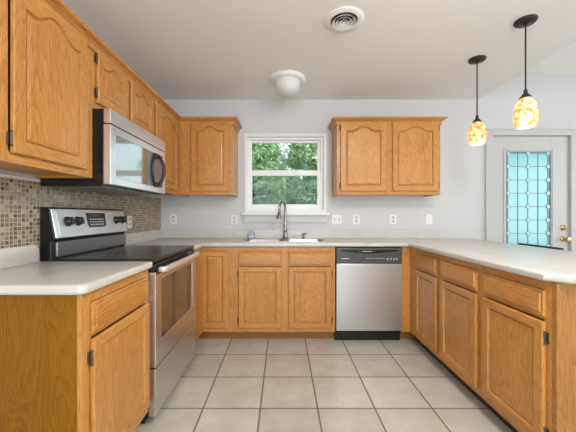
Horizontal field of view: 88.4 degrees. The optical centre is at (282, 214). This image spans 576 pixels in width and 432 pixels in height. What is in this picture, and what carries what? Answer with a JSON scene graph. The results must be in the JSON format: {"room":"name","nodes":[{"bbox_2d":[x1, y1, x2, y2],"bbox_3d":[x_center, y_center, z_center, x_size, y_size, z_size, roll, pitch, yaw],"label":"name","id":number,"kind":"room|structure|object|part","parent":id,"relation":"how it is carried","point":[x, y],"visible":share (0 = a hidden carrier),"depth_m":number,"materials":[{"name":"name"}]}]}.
{"room":"kitchen","nodes":[
{"label":"kitchen","id":0,"kind":"room"},
{"bbox_2d":[0,170,159,260],"bbox_3d":[-1.405,-0.630,0.040,0.120,3.600,6.720,0,0,0],"label":"wall","id":1,"kind":"structure","parent":0,"point":[1,171],"depth_m":1.54,"materials":[{"name":"grey paint"}]},
{"bbox_2d":[0,0,91,177],"bbox_3d":[-1.187,-0.580,1.339,0.321,0.756,0.575,0,0,0],"label":"upper cabinet","id":2,"kind":"object","parent":1,"relation":"attached to","point":[46,63],"visible":1,"depth_m":1.29,"materials":[{"name":"brown wood"}]},
{"bbox_2d":[0,174,160,259],"bbox_3d":[-1.339,0.027,2.080,0.012,0.446,2.360,0,0,0],"label":"tile backsplash","id":3,"kind":"structure","parent":1,"relation":"attached to","point":[21,198],"depth_m":1.62,"materials":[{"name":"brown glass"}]},
{"bbox_2d":[127,216,131,227],"bbox_3d":[-1.335,0.060,2.585,0.008,0.108,0.074,0,0,0],"label":"wall outlet","id":4,"kind":"object","parent":3,"relation":"attached to","point":[129,218],"visible":1,"depth_m":2.58,"materials":[{"name":"white plastic"}]},
{"bbox_2d":[92,49,153,134],"bbox_3d":[-1.187,-0.774,2.008,0.321,0.368,0.760,0,0,0],"label":"upper cabinet","id":5,"kind":"object","parent":1,"relation":"attached to","point":[111,88],"visible":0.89,"depth_m":1.86,"materials":[{"name":"brown wood"}]},
{"bbox_2d":[40,108,165,194],"bbox_3d":[-1.109,-0.372,2.008,0.455,0.432,0.760,0,0,0],"label":"microwave","id":6,"kind":"object","parent":5,"relation":"attached to","point":[127,159],"visible":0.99,"depth_m":1.75,"materials":[{"name":"silver metal"}]},
{"bbox_3d":[-0.965,-0.336,2.008,0.040,0.331,0.760,0,0,0],"label":"door","id":7,"kind":"part","parent":6,"relation":"part of","materials":[{"name":"silver metal"}]},
{"bbox_3d":[-0.959,-0.333,2.206,0.022,0.248,0.296,0,0,0],"label":"keypad panel","id":8,"kind":"part","parent":6,"relation":"part of","materials":[{"name":"grey"}]},
{"bbox_3d":[-0.917,-0.334,2.214,0.072,0.255,0.062,0,0,0],"label":"door handle","id":9,"kind":"part","parent":6,"relation":"part of","materials":[{"name":"black plastic"}]},
{"bbox_3d":[-1.054,-0.774,2.008,0.019,0.368,0.760,0,0,0],"label":"frame","id":10,"kind":"part","parent":5,"relation":"part of","materials":[{"name":"brown wood"}]},
{"bbox_3d":[-1.034,-0.776,1.813,0.016,0.301,0.320,0,0,0],"label":"door","id":11,"kind":"part","parent":5,"relation":"part of","materials":[{"name":"brown wood"}]},
{"bbox_3d":[-1.034,-0.776,2.189,0.016,0.301,0.342,0,0,0],"label":"door","id":12,"kind":"part","parent":5,"relation":"part of","materials":[{"name":"brown wood"}]},
{"bbox_2d":[44,0,241,132],"bbox_3d":[-0.871,-0.935,2.128,0.600,0.063,2.370,0,0,9],"label":"crown molding","id":13,"kind":"structure","parent":5,"relation":"attached to","point":[95,42],"depth_m":1.83,"materials":[{"name":"brown wood"}]},
{"bbox_2d":[154,102,177,194],"bbox_3d":[-1.187,-0.580,2.674,0.321,0.756,0.569,0,0,0],"label":"upper cabinet","id":14,"kind":"object","parent":1,"relation":"attached to","point":[165,124],"visible":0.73,"depth_m":2.69,"materials":[{"name":"brown wood"}]},
{"bbox_2d":[61,0,575,99],"bbox_3d":[0.341,-1.420,-0.030,3.611,0.300,6.580,0,0,0],"label":"ceiling","id":15,"kind":"structure","parent":0,"point":[182,49],"depth_m":2.20,"materials":[{"name":"white paint"}]},
{"bbox_2d":[269,70,304,97],"bbox_3d":[0.045,-1.188,2.760,0.336,0.163,0.336,0,0,0],"label":"flush ceiling light","id":16,"kind":"object","parent":15,"relation":"attached to","point":[287,83],"visible":1,"depth_m":2.67,"materials":[{"name":"white glass"}]},
{"bbox_2d":[324,6,363,31],"bbox_3d":[0.400,-1.258,1.925,0.252,0.021,0.252,0,0,0],"label":"ceiling vent","id":17,"kind":"object","parent":15,"relation":"in","point":[347,18],"visible":1,"depth_m":1.91,"materials":[{"name":"white paint"}]},
{"bbox_2d":[468,55,486,145],"bbox_3d":[1.584,-0.922,2.410,0.133,0.695,0.133,0,0,0],"label":"pendant light","id":18,"kind":"object","parent":15,"relation":"hanging from","point":[477,133],"visible":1,"depth_m":2.38,"materials":[{"name":"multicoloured glass"}]},
{"bbox_3d":[1.584,-1.020,2.410,0.009,0.445,0.010,0,0,45],"label":"rod","id":19,"kind":"part","parent":18,"relation":"part of","materials":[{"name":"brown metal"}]},
{"bbox_3d":[1.584,-0.667,2.410,0.133,0.183,0.133,0,0,0],"label":"lamp shade","id":20,"kind":"part","parent":18,"relation":"part of","materials":[{"name":"orange glass"}]},
{"bbox_2d":[513,14,538,128],"bbox_3d":[1.587,-0.922,1.933,0.133,0.695,0.133,0,0,0],"label":"pendant light","id":21,"kind":"object","parent":15,"relation":"hanging from","point":[526,111],"visible":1,"depth_m":1.90,"materials":[{"name":"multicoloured glass"}]},
{"bbox_3d":[1.587,-1.024,1.933,0.009,0.437,0.010,0,0,45],"label":"rod","id":22,"kind":"part","parent":21,"relation":"part of","materials":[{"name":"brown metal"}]},
{"bbox_3d":[1.587,-0.671,1.933,0.133,0.191,0.133,0,0,0],"label":"lamp shade","id":23,"kind":"part","parent":21,"relation":"part of","materials":[{"name":"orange glass"}]},
{"bbox_2d":[134,332,512,431],"bbox_3d":[1.978,1.220,0.040,6.885,0.100,6.720,0,0,0],"label":"floor","id":24,"kind":"structure","parent":0,"point":[228,385],"depth_m":1.95,"materials":[{"name":"tile"}]},
{"bbox_2d":[0,269,148,431],"bbox_3d":[-1.026,0.732,1.359,0.613,0.876,0.538,0,0,0],"label":"base cabinet","id":25,"kind":"object","parent":24,"relation":"on","point":[69,363],"visible":0.98,"depth_m":1.09,"materials":[{"name":"brown wood"}]},
{"bbox_2d":[0,245,151,294],"bbox_3d":[-1.030,0.225,1.345,0.629,0.133,0.561,0,0,0],"label":"countertop","id":26,"kind":"structure","parent":25,"relation":"on","point":[22,272],"depth_m":1.32,"materials":[{"name":"laminate"}]},
{"bbox_3d":[-0.748,0.686,1.359,0.019,0.784,0.538,0,0,0],"label":"frame","id":27,"kind":"part","parent":25,"relation":"part of","materials":[{"name":"brown wood"}]},
{"bbox_3d":[-0.727,0.395,1.367,0.016,0.119,0.471,0,0,0],"label":"drawer","id":28,"kind":"part","parent":25,"relation":"part of","materials":[{"name":"brown wood"}]},
{"bbox_3d":[-0.727,0.757,1.367,0.016,0.564,0.471,0,0,0],"label":"door","id":29,"kind":"part","parent":25,"relation":"part of","materials":[{"name":"brown wood"}]},
{"bbox_2d":[40,207,198,423],"bbox_3d":[-0.997,0.563,2.011,0.680,1.214,0.762,0,0,0],"label":"stove","id":30,"kind":"object","parent":24,"relation":"on","point":[66,234],"visible":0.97,"depth_m":1.85,"materials":[{"name":"silver metal"}]},
{"bbox_3d":[-1.246,0.038,1.738,0.047,0.059,0.060,0,0,0],"label":"knob","id":31,"kind":"part","parent":30,"relation":"part of","materials":[{"name":"black plastic"}]},
{"bbox_3d":[-1.246,0.038,1.826,0.047,0.059,0.060,0,0,0],"label":"knob","id":32,"kind":"part","parent":30,"relation":"part of","materials":[{"name":"black plastic"}]},
{"bbox_3d":[-1.267,0.048,2.008,0.039,0.165,0.746,0,0,0],"label":"control panel","id":33,"kind":"part","parent":30,"relation":"part of","materials":[{"name":"silver metal"}]},
{"bbox_3d":[-1.262,0.047,2.013,0.029,0.141,0.696,0,0,0],"label":"panel","id":34,"kind":"part","parent":30,"relation":"part of","materials":[{"name":"silver metal"}]},
{"bbox_3d":[-1.246,0.038,2.240,0.047,0.059,0.060,0,0,0],"label":"knob","id":35,"kind":"part","parent":30,"relation":"part of","materials":[{"name":"black plastic"}]},
{"bbox_2d":[52,245,193,263],"bbox_3d":[-0.993,0.257,2.011,0.555,0.027,0.762,0,0,0],"label":"cooktop","id":36,"kind":"object","parent":30,"relation":"in","point":[157,254],"depth_m":1.88,"materials":[{"name":"black glass"}]},
{"bbox_3d":[-1.246,0.038,2.325,0.047,0.059,0.060,0,0,0],"label":"knob","id":37,"kind":"part","parent":30,"relation":"part of","materials":[{"name":"black plastic"}]},
{"bbox_3d":[-0.728,0.293,2.011,0.034,0.039,0.754,0,0,0],"label":"vent trim","id":38,"kind":"part","parent":30,"relation":"part of","materials":[{"name":"black metal"}]},
{"bbox_3d":[-0.721,0.985,2.011,0.039,0.261,0.754,0,0,0],"label":"storage drawer","id":39,"kind":"part","parent":30,"relation":"part of","materials":[{"name":"silver metal"}]},
{"bbox_3d":[-0.720,0.582,2.011,0.040,0.527,0.754,0,0,0],"label":"oven door","id":40,"kind":"part","parent":30,"relation":"part of","materials":[{"name":"silver metal"}]},
{"bbox_3d":[-0.678,0.307,2.011,0.043,0.030,0.692,0,0,0],"label":"oven handle","id":41,"kind":"part","parent":30,"relation":"part of","materials":[{"name":"white metal"}]},
{"bbox_2d":[194,248,201,341],"bbox_3d":[-0.784,0.732,2.563,0.092,0.876,0.331,0,0,0],"label":"filler panel","id":42,"kind":"object","parent":24,"relation":"on","point":[198,322],"visible":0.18,"depth_m":2.60,"materials":[{"name":"brown wood"}]},
{"bbox_2d":[198,247,238,338],"bbox_3d":[-0.603,0.732,2.983,0.384,0.876,0.544,0,0,0],"label":"base cabinet","id":43,"kind":"object","parent":24,"relation":"on","point":[219,264],"visible":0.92,"depth_m":2.72,"materials":[{"name":"brown wood"}]},
{"bbox_3d":[-0.623,0.687,2.719,0.255,0.704,0.016,0,0,0],"label":"door","id":44,"kind":"part","parent":43,"relation":"part of","materials":[{"name":"brown wood"}]},
{"bbox_2d":[237,247,334,338],"bbox_3d":[0.034,0.732,2.983,0.904,0.876,0.544,0,0,0],"label":"base cabinet","id":45,"kind":"object","parent":24,"relation":"on","point":[284,292],"visible":0.99,"depth_m":2.72,"materials":[{"name":"brown wood"}]},
{"bbox_3d":[-0.205,0.757,2.719,0.398,0.564,0.016,0,0,0],"label":"door","id":46,"kind":"part","parent":45,"relation":"part of","materials":[{"name":"brown wood"}]},
{"bbox_3d":[-0.205,0.395,2.719,0.398,0.119,0.016,0,0,0],"label":"drawer","id":47,"kind":"part","parent":45,"relation":"part of","materials":[{"name":"brown wood"}]},
{"bbox_3d":[0.252,0.395,2.719,0.396,0.119,0.016,0,0,0],"label":"drawer","id":48,"kind":"part","parent":45,"relation":"part of","materials":[{"name":"brown wood"}]},
{"bbox_3d":[0.252,0.757,2.719,0.396,0.564,0.016,0,0,0],"label":"door","id":49,"kind":"part","parent":45,"relation":"part of","materials":[{"name":"brown wood"}]},
{"bbox_2d":[335,247,401,339],"bbox_3d":[0.793,0.734,2.963,0.606,0.872,0.534,0,0,0],"label":"dishwasher","id":50,"kind":"object","parent":24,"relation":"on","point":[368,280],"visible":1,"depth_m":2.71,"materials":[{"name":"silver metal"}]},
{"bbox_3d":[0.793,1.121,2.772,0.606,0.098,0.015,0,0,0],"label":"kick plate","id":51,"kind":"part","parent":50,"relation":"part of","materials":[{"name":"black plastic"}]},
{"bbox_3d":[0.793,0.372,2.723,0.602,0.141,0.034,0,0,0],"label":"control panel","id":52,"kind":"part","parent":50,"relation":"part of","materials":[{"name":"grey"}]},
{"bbox_2d":[400,247,413,338],"bbox_3d":[1.169,0.732,2.772,0.141,0.876,0.085,0,0,0],"label":"filler panel","id":53,"kind":"object","parent":24,"relation":"on","point":[405,333],"visible":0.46,"depth_m":2.73,"materials":[{"name":"brown wood"}]},
{"bbox_2d":[410,247,493,412],"bbox_3d":[1.463,0.732,2.237,0.614,0.876,0.984,0,0,0],"label":"base cabinet","id":54,"kind":"object","parent":24,"relation":"on","point":[446,292],"visible":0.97,"depth_m":2.07,"materials":[{"name":"brown wood"}]},
{"bbox_3d":[1.164,0.757,2.417,0.016,0.564,0.355,0,0,0],"label":"door","id":55,"kind":"part","parent":54,"relation":"part of","materials":[{"name":"brown wood"}]},
{"bbox_3d":[1.164,0.395,2.417,0.016,0.119,0.355,0,0,0],"label":"drawer","id":56,"kind":"part","parent":54,"relation":"part of","materials":[{"name":"brown wood"}]},
{"bbox_3d":[1.164,0.395,1.976,0.016,0.119,0.405,0,0,0],"label":"drawer","id":57,"kind":"part","parent":54,"relation":"part of","materials":[{"name":"brown wood"}]},
{"bbox_3d":[1.164,0.757,1.976,0.016,0.564,0.405,0,0,0],"label":"door","id":58,"kind":"part","parent":54,"relation":"part of","materials":[{"name":"brown wood"}]},
{"bbox_2d":[482,265,551,431],"bbox_3d":[1.463,0.732,1.519,0.614,0.876,0.450,0,0,0],"label":"base cabinet","id":59,"kind":"object","parent":24,"relation":"on","point":[516,308],"visible":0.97,"depth_m":1.47,"materials":[{"name":"brown wood"}]},
{"bbox_3d":[1.164,0.395,1.519,0.016,0.119,0.406,0,0,0],"label":"drawer","id":60,"kind":"part","parent":59,"relation":"part of","materials":[{"name":"brown wood"}]},
{"bbox_2d":[518,243,563,249],"bbox_3d":[2.334,0.710,2.440,0.464,0.922,0.412,0,0,0],"label":"bar stool","id":61,"kind":"object","parent":24,"relation":"on","point":[550,247],"visible":0.13,"depth_m":2.40,"materials":[{"name":"black plastic"}]},
{"bbox_2d":[552,282,575,431],"bbox_3d":[1.482,0.732,2.264,0.615,0.876,1.991,0,0,0],"label":"end panel","id":62,"kind":"object","parent":24,"relation":"on","point":[563,295],"visible":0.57,"depth_m":1.27,"materials":[{"name":"brown wood"}]},
{"bbox_2d":[125,229,575,283],"bbox_3d":[0.343,0.225,2.249,3.374,0.133,2.018,0,0,0],"label":"countertop","id":63,"kind":"structure","parent":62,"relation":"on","point":[545,264],"depth_m":2.70,"materials":[{"name":"laminate"}]},
{"bbox_2d":[276,200,287,238],"bbox_3d":[0.003,0.048,3.080,0.070,0.404,0.222,0,0,22],"label":"faucet","id":64,"kind":"object","parent":63,"relation":"on","point":[281,201],"visible":1,"depth_m":3.14,"materials":[{"name":"silver metal"}]},
{"bbox_3d":[-0.001,-0.027,3.088,0.025,0.255,0.173,0,0,25],"label":"spout","id":65,"kind":"part","parent":64,"relation":"part of","materials":[{"name":"silver metal"}]},
{"bbox_2d":[240,238,328,241],"bbox_3d":[0.020,0.346,2.980,0.840,0.194,0.430,0,0,0],"label":"sink","id":66,"kind":"object","parent":63,"relation":"in","point":[245,239],"visible":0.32,"depth_m":3.12,"materials":[{"name":"white metal"}]},
{"bbox_2d":[247,228,254,238],"bbox_3d":[-0.335,0.193,3.145,0.085,0.114,0.084,0,0,0],"label":"soap bottle","id":67,"kind":"object","parent":66,"relation":"on","point":[250,235],"visible":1,"depth_m":3.12,"materials":[{"name":"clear plastic"}]},
{"bbox_2d":[160,74,575,250],"bbox_3d":[1.978,-0.630,3.330,6.645,3.600,0.140,0,0,0],"label":"wall","id":68,"kind":"structure","parent":0,"point":[458,211],"depth_m":3.26,"materials":[{"name":"grey paint"}]},
{"bbox_2d":[170,214,176,223],"bbox_3d":[-1.200,0.045,3.256,0.074,0.108,0.008,0,0,0],"label":"wall outlet","id":69,"kind":"object","parent":68,"relation":"attached to","point":[173,217],"visible":1,"depth_m":3.25,"materials":[{"name":"white plastic"}]},
{"bbox_2d":[178,122,237,196],"bbox_3d":[-0.768,-0.580,3.096,0.552,0.756,0.321,0,0,0],"label":"upper cabinet","id":70,"kind":"object","parent":68,"relation":"attached to","point":[207,151],"visible":0.96,"depth_m":2.94,"materials":[{"name":"brown wood"}]},
{"bbox_3d":[-0.723,-0.583,2.944,0.378,0.689,0.016,0,0,0],"label":"door","id":71,"kind":"part","parent":70,"relation":"part of","materials":[{"name":"brown wood"}]},
{"bbox_2d":[231,215,237,224],"bbox_3d":[-0.528,0.052,3.256,0.074,0.108,0.008,0,0,0],"label":"wall outlet","id":72,"kind":"object","parent":68,"relation":"attached to","point":[234,218],"visible":1,"depth_m":3.25,"materials":[{"name":"white plastic"}]},
{"bbox_2d":[242,134,328,222],"bbox_3d":[0.033,-0.404,3.290,0.955,0.977,0.160,0,0,0],"label":"window","id":73,"kind":"structure","parent":68,"relation":"in","point":[253,213],"depth_m":3.27,"materials":[{"name":"white paint"}]},
{"bbox_3d":[0.024,-0.448,3.317,0.832,0.805,0.105,0,0,0],"label":"frame","id":74,"kind":"part","parent":73,"relation":"part of","materials":[{"name":"white plastic"}]},
{"bbox_3d":[0.024,-0.645,3.333,0.804,0.390,0.035,0,0,0],"label":"sash","id":75,"kind":"part","parent":73,"relation":"part of","materials":[{"name":"white plastic"}]},
{"bbox_3d":[0.024,-0.276,3.292,0.800,0.438,0.035,0,0,0],"label":"sash","id":76,"kind":"part","parent":73,"relation":"part of","materials":[{"name":"white plastic"}]},
{"bbox_3d":[0.033,-0.009,3.235,0.955,0.026,0.050,0,0,0],"label":"sill","id":77,"kind":"part","parent":73,"relation":"part of","materials":[{"name":"white paint"}]},
{"bbox_2d":[332,215,341,223],"bbox_3d":[0.598,0.048,3.253,0.112,0.104,0.014,0,0,0],"label":"wall switch","id":78,"kind":"object","parent":68,"relation":"attached to","point":[336,219],"visible":1,"depth_m":3.25,"materials":[{"name":"white plastic"}]},
{"bbox_2d":[353,214,359,223],"bbox_3d":[0.812,0.048,3.256,0.074,0.108,0.008,0,0,0],"label":"wall outlet","id":79,"kind":"object","parent":68,"relation":"attached to","point":[356,217],"visible":1,"depth_m":3.25,"materials":[{"name":"white plastic"}]},
{"bbox_2d":[328,117,447,196],"bbox_3d":[1.060,-0.585,3.083,1.128,0.765,0.354,0,0,0],"label":"upper cabinet","id":80,"kind":"object","parent":68,"relation":"attached to","point":[371,155],"visible":1,"depth_m":2.94,"materials":[{"name":"brown wood"}]},
{"bbox_3d":[0.804,-0.583,2.944,0.453,0.689,0.016,0,0,0],"label":"door","id":81,"kind":"part","parent":80,"relation":"part of","materials":[{"name":"brown wood"}]},
{"bbox_3d":[1.060,-0.935,3.083,1.128,0.063,0.354,0,0,0],"label":"crown molding","id":82,"kind":"part","parent":80,"relation":"part of","materials":[{"name":"brown wood"}]},
{"bbox_3d":[1.323,-0.583,2.944,0.455,0.689,0.016,0,0,0],"label":"door","id":83,"kind":"part","parent":80,"relation":"part of","materials":[{"name":"brown wood"}]},
{"bbox_2d":[389,214,395,223],"bbox_3d":[1.214,0.048,3.256,0.074,0.108,0.008,0,0,0],"label":"wall outlet","id":84,"kind":"object","parent":68,"relation":"attached to","point":[392,217],"visible":1,"depth_m":3.25,"materials":[{"name":"white plastic"}]},
{"bbox_2d":[426,214,431,223],"bbox_3d":[1.612,0.048,3.253,0.074,0.108,0.014,0,0,0],"label":"wall switch","id":85,"kind":"object","parent":68,"relation":"attached to","point":[428,216],"visible":1,"depth_m":3.25,"materials":[{"name":"white plastic"}]},
{"bbox_2d":[485,128,575,251],"bbox_3d":[2.735,0.112,3.296,1.014,2.117,0.208,0,0,0],"label":"door","id":86,"kind":"structure","parent":68,"relation":"in","point":[527,170],"depth_m":3.27,"materials":[{"name":"grey paint"}]},
{"bbox_3d":[2.720,0.025,3.268,0.560,1.520,0.009,0,0,0],"label":"lite frame","id":87,"kind":"part","parent":86,"relation":"part of","materials":[{"name":"grey paint"}]},
{"bbox_3d":[2.720,0.025,3.289,0.490,1.450,0.006,0,0,0],"label":"glass","id":88,"kind":"part","parent":86,"relation":"part of","materials":[{"name":"blue glass"}]},
{"bbox_3d":[3.100,0.265,3.232,0.060,0.060,0.080,0,0,0],"label":"knob","id":89,"kind":"part","parent":86,"relation":"part of","materials":[{"name":"gold metal"}]},
{"bbox_2d":[522,42,575,73],"bbox_3d":[3.733,-2.105,0.040,3.374,1.150,6.720,0,0,0],"label":"ceiling","id":90,"kind":"structure","parent":0,"point":[563,61],"depth_m":3.10,"materials":[{"name":"white paint"}]},
{"label":"outside","id":91,"kind":"structure","parent":0,"visible":0},
{"bbox_3d":[0.000,1.470,12.705,24.000,0.100,18.590,0,0,0],"label":"ground","id":92,"kind":"structure","parent":91,"visible":0},
{"bbox_2d":[252,179,278,203],"bbox_3d":[-0.538,0.384,5.547,1.233,2.100,1.067,0,0,0],"label":"tree","id":93,"kind":"object","parent":92,"relation":"on","point":[263,192],"visible":0.18,"depth_m":5.28,"materials":[{"name":"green plant"}]},
{"bbox_2d":[252,144,289,203],"bbox_3d":[-0.693,-0.325,7.222,1.861,3.503,2.108,0,0,11],"label":"tree","id":94,"kind":"object","parent":92,"relation":"on","point":[262,159],"visible":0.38,"depth_m":6.75,"materials":[{"name":"green plant"}]},
{"bbox_2d":[259,144,299,181],"bbox_3d":[-0.922,-1.988,13.443,4.026,6.822,3.275,0,0,-41],"label":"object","id":95,"kind":"object","parent":92,"relation":"on","point":[286,164],"visible":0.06,"depth_m":13.54,"materials":[{"name":"plant"}]},
{"bbox_2d":[273,163,304,203],"bbox_3d":[0.252,-0.193,10.264,2.005,3.240,2.555,0,0,-16],"label":"tree","id":96,"kind":"object","parent":92,"relation":"on","point":[294,181],"visible":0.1,"depth_m":9.79,"materials":[{"name":"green plant"}]},
{"bbox_2d":[283,176,316,203],"bbox_3d":[0.527,0.279,6.270,1.327,2.308,1.363,0,0,-16],"label":"tree","id":97,"kind":"object","parent":92,"relation":"on","point":[309,196],"visible":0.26,"depth_m":5.95,"materials":[{"name":"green plant"}]},
{"bbox_2d":[286,144,316,192],"bbox_3d":[0.892,-0.427,7.705,1.612,3.707,1.597,0,0,0],"label":"tree","id":98,"kind":"object","parent":92,"relation":"on","point":[305,160],"visible":0.28,"depth_m":7.29,"materials":[{"name":"green plant"}]}
]}

